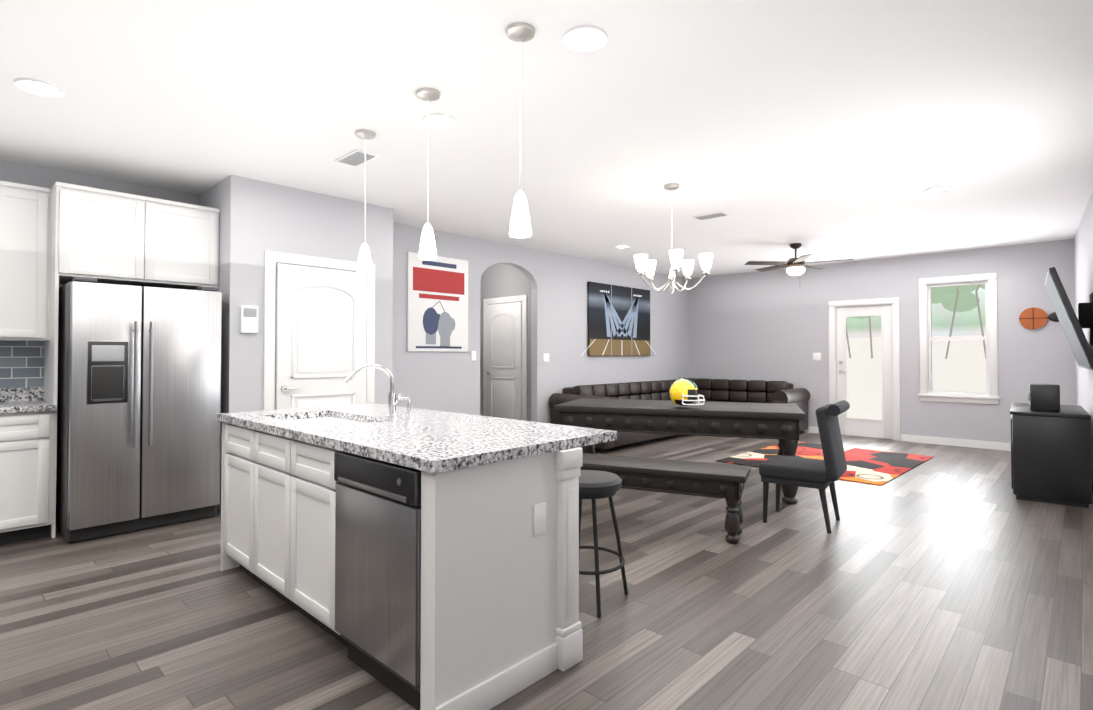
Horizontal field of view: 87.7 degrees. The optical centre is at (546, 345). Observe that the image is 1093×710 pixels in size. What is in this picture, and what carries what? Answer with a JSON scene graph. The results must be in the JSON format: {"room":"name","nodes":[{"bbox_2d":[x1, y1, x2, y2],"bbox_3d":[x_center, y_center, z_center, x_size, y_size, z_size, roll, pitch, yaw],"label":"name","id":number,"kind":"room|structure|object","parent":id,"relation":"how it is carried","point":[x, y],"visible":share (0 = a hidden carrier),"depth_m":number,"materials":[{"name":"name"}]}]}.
{"room":"open-plan kitchen","nodes":[
{"label":"open-plan kitchen","id":0,"kind":"room"},
{"bbox_2d":[0,160,197,287],"bbox_3d":[-5.023,-0.030,3.183,0.120,2.700,5.375,-1,-1,43],"label":"wall","id":1,"kind":"structure","parent":0,"point":[21,173],"depth_m":4.49,"materials":[{"name":"grey paint"}]},
{"bbox_2d":[0,388,47,399],"bbox_3d":[-4.470,0.357,3.652,0.020,0.100,1.895,-1,-1,43],"label":"backsplash","id":2,"kind":"structure","parent":1,"relation":"attached to","point":[5,393],"depth_m":4.23,"materials":[{"name":"grey stone"}]},
{"bbox_2d":[0,180,51,343],"bbox_3d":[-3.946,-0.588,3.981,0.349,1.100,0.688,-1,-1,43],"label":"upper cabinet","id":3,"kind":"object","parent":1,"relation":"attached to","point":[25,286],"depth_m":4.02,"materials":[{"name":"white wood"}]},
{"bbox_2d":[48,182,155,286],"bbox_3d":[-3.423,-0.807,4.355,0.599,0.650,0.570,-1,-1,43],"label":"upper cabinet","id":4,"kind":"object","parent":1,"relation":"attached to","point":[55,236],"depth_m":4.13,"materials":[{"name":"white wood"}]},
{"bbox_2d":[152,198,219,291],"bbox_3d":[-3.110,-0.801,4.686,0.599,0.650,0.570,-1,-1,43],"label":"upper cabinet","id":5,"kind":"object","parent":1,"relation":"attached to","point":[187,235],"depth_m":4.53,"materials":[{"name":"white wood"}]},
{"bbox_2d":[198,175,392,510],"bbox_3d":[-2.363,0.005,5.374,0.970,2.700,1.465,-1,-1,43],"label":"wall","id":6,"kind":"structure","parent":0,"point":[257,219],"depth_m":4.74,"materials":[{"name":"grey paint"}]},
{"bbox_2d":[240,305,257,332],"bbox_3d":[-2.411,-0.208,4.596,0.033,0.217,0.130,-1,-1,43],"label":"thermostat","id":7,"kind":"object","parent":6,"relation":"attached to","point":[248,319],"visible":1,"depth_m":4.58,"materials":[{"name":"white plastic"}]},
{"bbox_2d":[263,251,374,409],"bbox_3d":[-1.958,0.286,5.024,0.093,2.127,1.004,-1,-1,43],"label":"pantry door","id":8,"kind":"structure","parent":6,"relation":"in","point":[325,333],"depth_m":4.98,"materials":[{"name":"white wood"}]},
{"bbox_2d":[480,277,481,415],"bbox_3d":[-1.192,0.059,8.799,0.120,2.700,3.200,-1,-1,43],"label":"wall","id":9,"kind":"structure","parent":0,"point":[481,277],"depth_m":8.89,"materials":[{"name":"grey paint"}]},
{"bbox_2d":[482,263,530,420],"bbox_3d":[-0.494,0.054,8.497,1.310,2.700,0.120,-1,-1,43],"label":"wall","id":10,"kind":"structure","parent":0,"point":[498,280],"depth_m":8.48,"materials":[{"name":"grey paint"}]},
{"bbox_2d":[483,295,526,420],"bbox_3d":[-0.659,0.340,8.500,0.954,2.127,0.093,-1,-1,43],"label":"hall door","id":11,"kind":"structure","parent":10,"relation":"in","point":[505,359],"depth_m":8.47,"materials":[{"name":"white wood"}]},
{"bbox_2d":[393,222,687,422],"bbox_3d":[0.400,0.052,8.401,0.120,2.700,6.730,-1,-1,43],"label":"wall","id":12,"kind":"structure","parent":0,"point":[442,381],"depth_m":7.85,"materials":[{"name":"grey paint"}]},
{"bbox_2d":[407,252,467,351],"bbox_3d":[-1.240,-0.477,6.566,0.025,1.100,0.840,-1,-1,43],"label":"picture","id":13,"kind":"object","parent":12,"relation":"attached to","point":[437,304],"visible":1,"depth_m":6.54,"materials":[{"name":"white paper"}]},
{"bbox_2d":[471,351,475,360],"bbox_3d":[-0.888,0.129,6.939,0.010,0.120,0.075,-1,-1,43],"label":"switch plate","id":14,"kind":"object","parent":12,"relation":"attached to","point":[473,353],"depth_m":6.93,"materials":[{"name":"white plastic"}]},
{"bbox_2d":[543,353,548,361],"bbox_3d":[-0.001,0.174,7.875,0.010,0.120,0.120,-1,-1,43],"label":"switch plate","id":15,"kind":"object","parent":12,"relation":"attached to","point":[545,355],"depth_m":7.86,"materials":[{"name":"white plastic"}]},
{"bbox_2d":[582,282,655,355],"bbox_3d":[1.196,-0.386,9.127,0.039,1.120,2.049,-1,-1,43],"label":"picture","id":16,"kind":"object","parent":12,"relation":"attached to","point":[618,320],"visible":1,"depth_m":9.03,"materials":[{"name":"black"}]},
{"bbox_2d":[0,432,1092,709],"bbox_3d":[0.164,1.366,4.189,9.900,0.060,14.000,-1,-1,43],"label":"floor","id":17,"kind":"structure","parent":0,"point":[952,578],"depth_m":2.79,"materials":[{"name":"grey wood"}]},
{"bbox_2d":[0,412,55,544],"bbox_3d":[-3.848,0.891,3.865,0.618,0.880,0.688,-1,-1,43],"label":"base cabinet","id":18,"kind":"object","parent":17,"relation":"on","point":[27,439],"depth_m":3.82,"materials":[{"name":"white wood"}]},
{"bbox_2d":[0,400,55,415],"bbox_3d":[-4.247,0.424,3.440,0.634,0.040,1.895,-1,-1,43],"label":"countertop","id":19,"kind":"structure","parent":18,"relation":"on","point":[6,406],"depth_m":3.87,"materials":[{"name":"grey stone"}]},
{"bbox_2d":[56,277,221,541],"bbox_3d":[-3.132,0.446,4.364,0.933,1.785,0.910,-1,-1,43],"label":"refrigerator","id":20,"kind":"object","parent":17,"relation":"on","point":[138,403],"visible":1,"depth_m":4.03,"materials":[{"name":"grey metal"}]},
{"bbox_2d":[217,416,588,709],"bbox_3d":[-0.887,0.875,2.843,2.169,0.880,0.734,-1,-1,43],"label":"kitchen island","id":21,"kind":"object","parent":17,"relation":"on","point":[421,559],"depth_m":2.18,"materials":[{"name":"white wood"}]},
{"bbox_2d":[334,451,420,709],"bbox_3d":[-0.479,0.869,2.325,0.600,0.875,0.542,-1,-1,43],"label":"dishwasher","id":22,"kind":"object","parent":21,"relation":"in","point":[377,583],"depth_m":2.10,"materials":[{"name":"grey metal"}]},
{"bbox_2d":[217,404,616,467],"bbox_3d":[-0.810,0.417,2.964,2.170,0.040,1.000,-1,-1,43],"label":"island countertop","id":23,"kind":"structure","parent":21,"relation":"on","point":[428,438],"depth_m":2.54,"materials":[{"name":"white stone"}]},
{"bbox_2d":[343,364,412,418],"bbox_3d":[-0.912,0.251,3.091,0.322,0.297,0.264,-1,-1,43],"label":"faucet","id":24,"kind":"object","parent":23,"relation":"on","point":[392,401],"depth_m":3.16,"materials":[{"name":"silver metal"}]},
{"bbox_2d":[579,470,627,615],"bbox_3d":[0.211,0.994,2.965,0.394,0.642,0.394,-1,-1,33],"label":"bar stool","id":25,"kind":"object","parent":17,"relation":"on","point":[594,485],"visible":0.58,"depth_m":2.84,"materials":[{"name":"black metal"}]},
{"bbox_2d":[580,453,750,543],"bbox_3d":[0.608,1.102,4.241,1.700,0.470,0.400,0,-1,24],"label":"bench","id":26,"kind":"object","parent":17,"relation":"on","point":[715,480],"visible":0.6,"depth_m":3.96,"materials":[{"name":"black wood"}]},
{"bbox_2d":[554,398,804,503],"bbox_3d":[1.266,0.967,5.516,2.200,0.780,0.950,0,-1,19],"label":"dining table","id":27,"kind":"object","parent":17,"relation":"on","point":[780,422],"visible":0.77,"depth_m":5.11,"materials":[{"name":"black wood"}]},
{"bbox_2d":[669,378,704,405],"bbox_3d":[1.276,0.431,5.190,0.230,0.251,0.363,1,-1,-41],"label":"helmet","id":28,"kind":"object","parent":27,"relation":"on","point":[683,392],"visible":1,"depth_m":5.13,"materials":[{"name":"yellow plastic"}]},
{"bbox_2d":[549,378,809,452],"bbox_3d":[2.130,0.984,8.486,2.175,0.839,3.845,-1,-1,43],"label":"sectional sofa","id":29,"kind":"object","parent":17,"relation":"on","point":[737,390],"visible":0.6,"depth_m":8.93,"materials":[{"name":"black leather"}]},
{"bbox_2d":[759,400,849,533],"bbox_3d":[1.953,0.879,4.301,0.556,0.916,0.470,-1,-1,35],"label":"dining chair","id":30,"kind":"object","parent":17,"relation":"on","point":[821,475],"visible":1,"depth_m":4.12,"materials":[{"name":"grey fabric"}]},
{"bbox_2d":[716,442,932,485],"bbox_3d":[3.380,1.372,6.859,2.150,0.012,1.750,1,-1,-45],"label":"rug","id":31,"kind":"object","parent":17,"relation":"on","point":[874,467],"visible":0.73,"depth_m":6.72,"materials":[{"name":"fabric"}]},
{"bbox_2d":[1010,403,1091,507],"bbox_3d":[4.624,0.968,5.254,0.530,0.770,1.130,-1,-1,40],"label":"media console","id":32,"kind":"object","parent":17,"relation":"on","point":[1050,456],"visible":1,"depth_m":4.83,"materials":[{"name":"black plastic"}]},
{"bbox_2d":[1028,384,1059,411],"bbox_3d":[4.625,0.468,5.294,0.210,0.229,0.850,-1,-1,40],"label":"speaker","id":33,"kind":"object","parent":32,"relation":"on","point":[1043,397],"visible":1,"depth_m":4.97,"materials":[{"name":"black plastic"}]},
{"bbox_2d":[0,0,1092,277],"bbox_3d":[0.164,-1.394,4.232,9.900,0.060,14.000,-1,-1,43],"label":"ceiling","id":34,"kind":"structure","parent":0,"point":[822,132],"depth_m":3.38,"materials":[{"name":"white paint"}]},
{"bbox_2d":[14,78,64,97],"bbox_3d":[-2.711,-1.376,3.043,0.203,0.012,0.203,-1,-1,37],"label":"recessed light","id":35,"kind":"object","parent":34,"relation":"in","point":[38,87],"depth_m":3.04,"materials":[{"name":"white plastic"}]},
{"bbox_2d":[334,149,378,166],"bbox_3d":[-1.383,-1.359,4.140,0.330,0.013,0.180,-1,-1,43],"label":"ceiling vent","id":36,"kind":"object","parent":34,"relation":"in","point":[356,157],"depth_m":4.12,"materials":[{"name":"white metal"}]},
{"bbox_2d":[355,129,375,273],"bbox_3d":[-1.172,-0.917,3.672,0.128,0.910,0.128,-1,-1,43],"label":"pendant light","id":37,"kind":"object","parent":34,"relation":"hanging from","point":[364,266],"visible":1,"depth_m":3.64,"materials":[{"name":"white glass"}]},
{"bbox_2d":[416,88,439,259],"bbox_3d":[-0.647,-0.926,3.106,0.128,0.910,0.128,-1,-1,43],"label":"pendant light","id":38,"kind":"object","parent":34,"relation":"hanging from","point":[427,250],"visible":0.98,"depth_m":3.08,"materials":[{"name":"white glass"}]},
{"bbox_2d":[423,113,456,128],"bbox_3d":[-0.650,-1.370,3.474,0.203,0.012,0.203,-1,-1,37],"label":"recessed light","id":39,"kind":"object","parent":34,"relation":"in","point":[436,120],"depth_m":3.47,"materials":[{"name":"white plastic"}]},
{"bbox_2d":[506,22,534,237],"bbox_3d":[-0.115,-0.936,2.506,0.128,0.910,0.128,-1,-1,43],"label":"pendant light","id":40,"kind":"object","parent":34,"relation":"hanging from","point":[520,225],"visible":1,"depth_m":2.48,"materials":[{"name":"white glass"}]},
{"bbox_2d":[562,25,606,51],"bbox_3d":[0.174,-1.384,2.570,0.203,0.012,0.203,-1,-1,37],"label":"recessed light","id":41,"kind":"object","parent":34,"relation":"in","point":[584,38],"depth_m":2.56,"materials":[{"name":"white plastic"}]},
{"bbox_2d":[615,245,629,248],"bbox_3d":[1.007,-1.305,7.551,0.203,0.012,0.203,-1,-1,37],"label":"recessed light","id":42,"kind":"object","parent":34,"relation":"in","point":[618,246],"depth_m":7.54,"materials":[{"name":"white plastic"}]},
{"bbox_2d":[634,183,712,293],"bbox_3d":[1.075,-0.894,4.827,0.648,0.920,0.628,-1,-1,43],"label":"chandelier","id":43,"kind":"object","parent":34,"relation":"hanging from","point":[642,263],"visible":1,"depth_m":4.75,"materials":[{"name":"white glass"}]},
{"bbox_2d":[693,211,729,219],"bbox_3d":[1.697,-1.331,5.865,0.330,0.013,0.180,-1,-1,43],"label":"ceiling vent","id":44,"kind":"object","parent":34,"relation":"in","point":[717,214],"depth_m":5.83,"materials":[{"name":"white metal"}]},
{"bbox_2d":[744,243,852,275],"bbox_3d":[3.271,-1.024,7.399,1.288,0.580,1.267,-1,-1,43],"label":"ceiling fan","id":45,"kind":"object","parent":34,"relation":"hanging from","point":[795,265],"visible":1,"depth_m":7.33,"materials":[{"name":"brown wood"}]},
{"bbox_2d":[924,185,952,193],"bbox_3d":[3.392,-1.347,4.921,0.203,0.012,0.203,0,-1,7],"label":"recessed light","id":46,"kind":"object","parent":34,"relation":"in","point":[938,189],"depth_m":4.92,"materials":[{"name":"white plastic"}]},
{"bbox_2d":[688,239,1075,442],"bbox_3d":[4.851,0.058,8.738,6.120,2.700,0.120,-1,-1,43],"label":"wall","id":47,"kind":"structure","parent":0,"point":[771,325],"depth_m":8.34,"materials":[{"name":"grey paint"}]},
{"bbox_2d":[804,426,818,433],"bbox_3d":[3.581,1.375,9.827,2.450,0.100,0.014,-1,-1,43],"label":"baseboard","id":48,"kind":"structure","parent":47,"relation":"attached to","point":[810,429],"depth_m":9.15,"materials":[{"name":"white wood"}]},
{"bbox_2d":[813,353,820,359],"bbox_3d":[4.342,0.184,9.129,0.120,0.120,0.006,-1,-1,43],"label":"switch plate","id":49,"kind":"object","parent":47,"relation":"attached to","point":[816,356],"depth_m":9.12,"materials":[{"name":"white plastic"}]},
{"bbox_2d":[836,305,892,438],"bbox_3d":[4.847,0.399,8.685,0.770,1.995,0.103,-1,-1,43],"label":"patio door","id":50,"kind":"structure","parent":47,"relation":"in","point":[864,363],"depth_m":8.69,"materials":[{"name":"white"}]},
{"bbox_2d":[828,297,900,440],"bbox_3d":[4.866,0.355,8.706,0.970,2.105,0.138,-1,-1,43],"label":"door frame","id":51,"kind":"structure","parent":47,"relation":"attached to","point":[894,302],"depth_m":8.47,"materials":[{"name":"white wood"}]},
{"bbox_2d":[901,434,1010,450],"bbox_3d":[5.857,1.341,7.671,1.860,0.100,0.014,-1,-1,43],"label":"baseboard","id":52,"kind":"structure","parent":47,"relation":"attached to","point":[960,442],"depth_m":7.84,"materials":[{"name":"white wood"}]},
{"bbox_2d":[918,273,999,403],"bbox_3d":[5.702,-0.084,7.887,0.920,1.753,0.148,-1,-1,43],"label":"window","id":53,"kind":"structure","parent":47,"relation":"in","point":[958,349],"depth_m":7.90,"materials":[{"name":"white"}]},
{"bbox_2d":[1019,307,1058,328],"bbox_3d":[6.330,-0.346,7.238,0.480,0.280,0.030,-1,-1,43],"label":"plaques","id":54,"kind":"object","parent":47,"relation":"attached to","point":[1033,318],"visible":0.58,"depth_m":7.29,"materials":[{"name":"orange"}]},
{"bbox_2d":[1074,192,1092,478],"bbox_3d":[2.157,-0.052,1.758,0.120,2.700,14.250,-1,-1,40],"label":"wall","id":55,"kind":"structure","parent":0,"point":[1083,264],"depth_m":5.76,"materials":[{"name":"grey paint"}]},
{"bbox_2d":[1045,267,1092,369],"bbox_3d":[4.675,-0.210,5.073,0.312,0.831,1.500,-1,-1,40],"label":"tv","id":56,"kind":"object","parent":55,"relation":"attached to","point":[1072,325],"visible":1,"depth_m":4.84,"materials":[{"name":"black plastic"}]}
]}

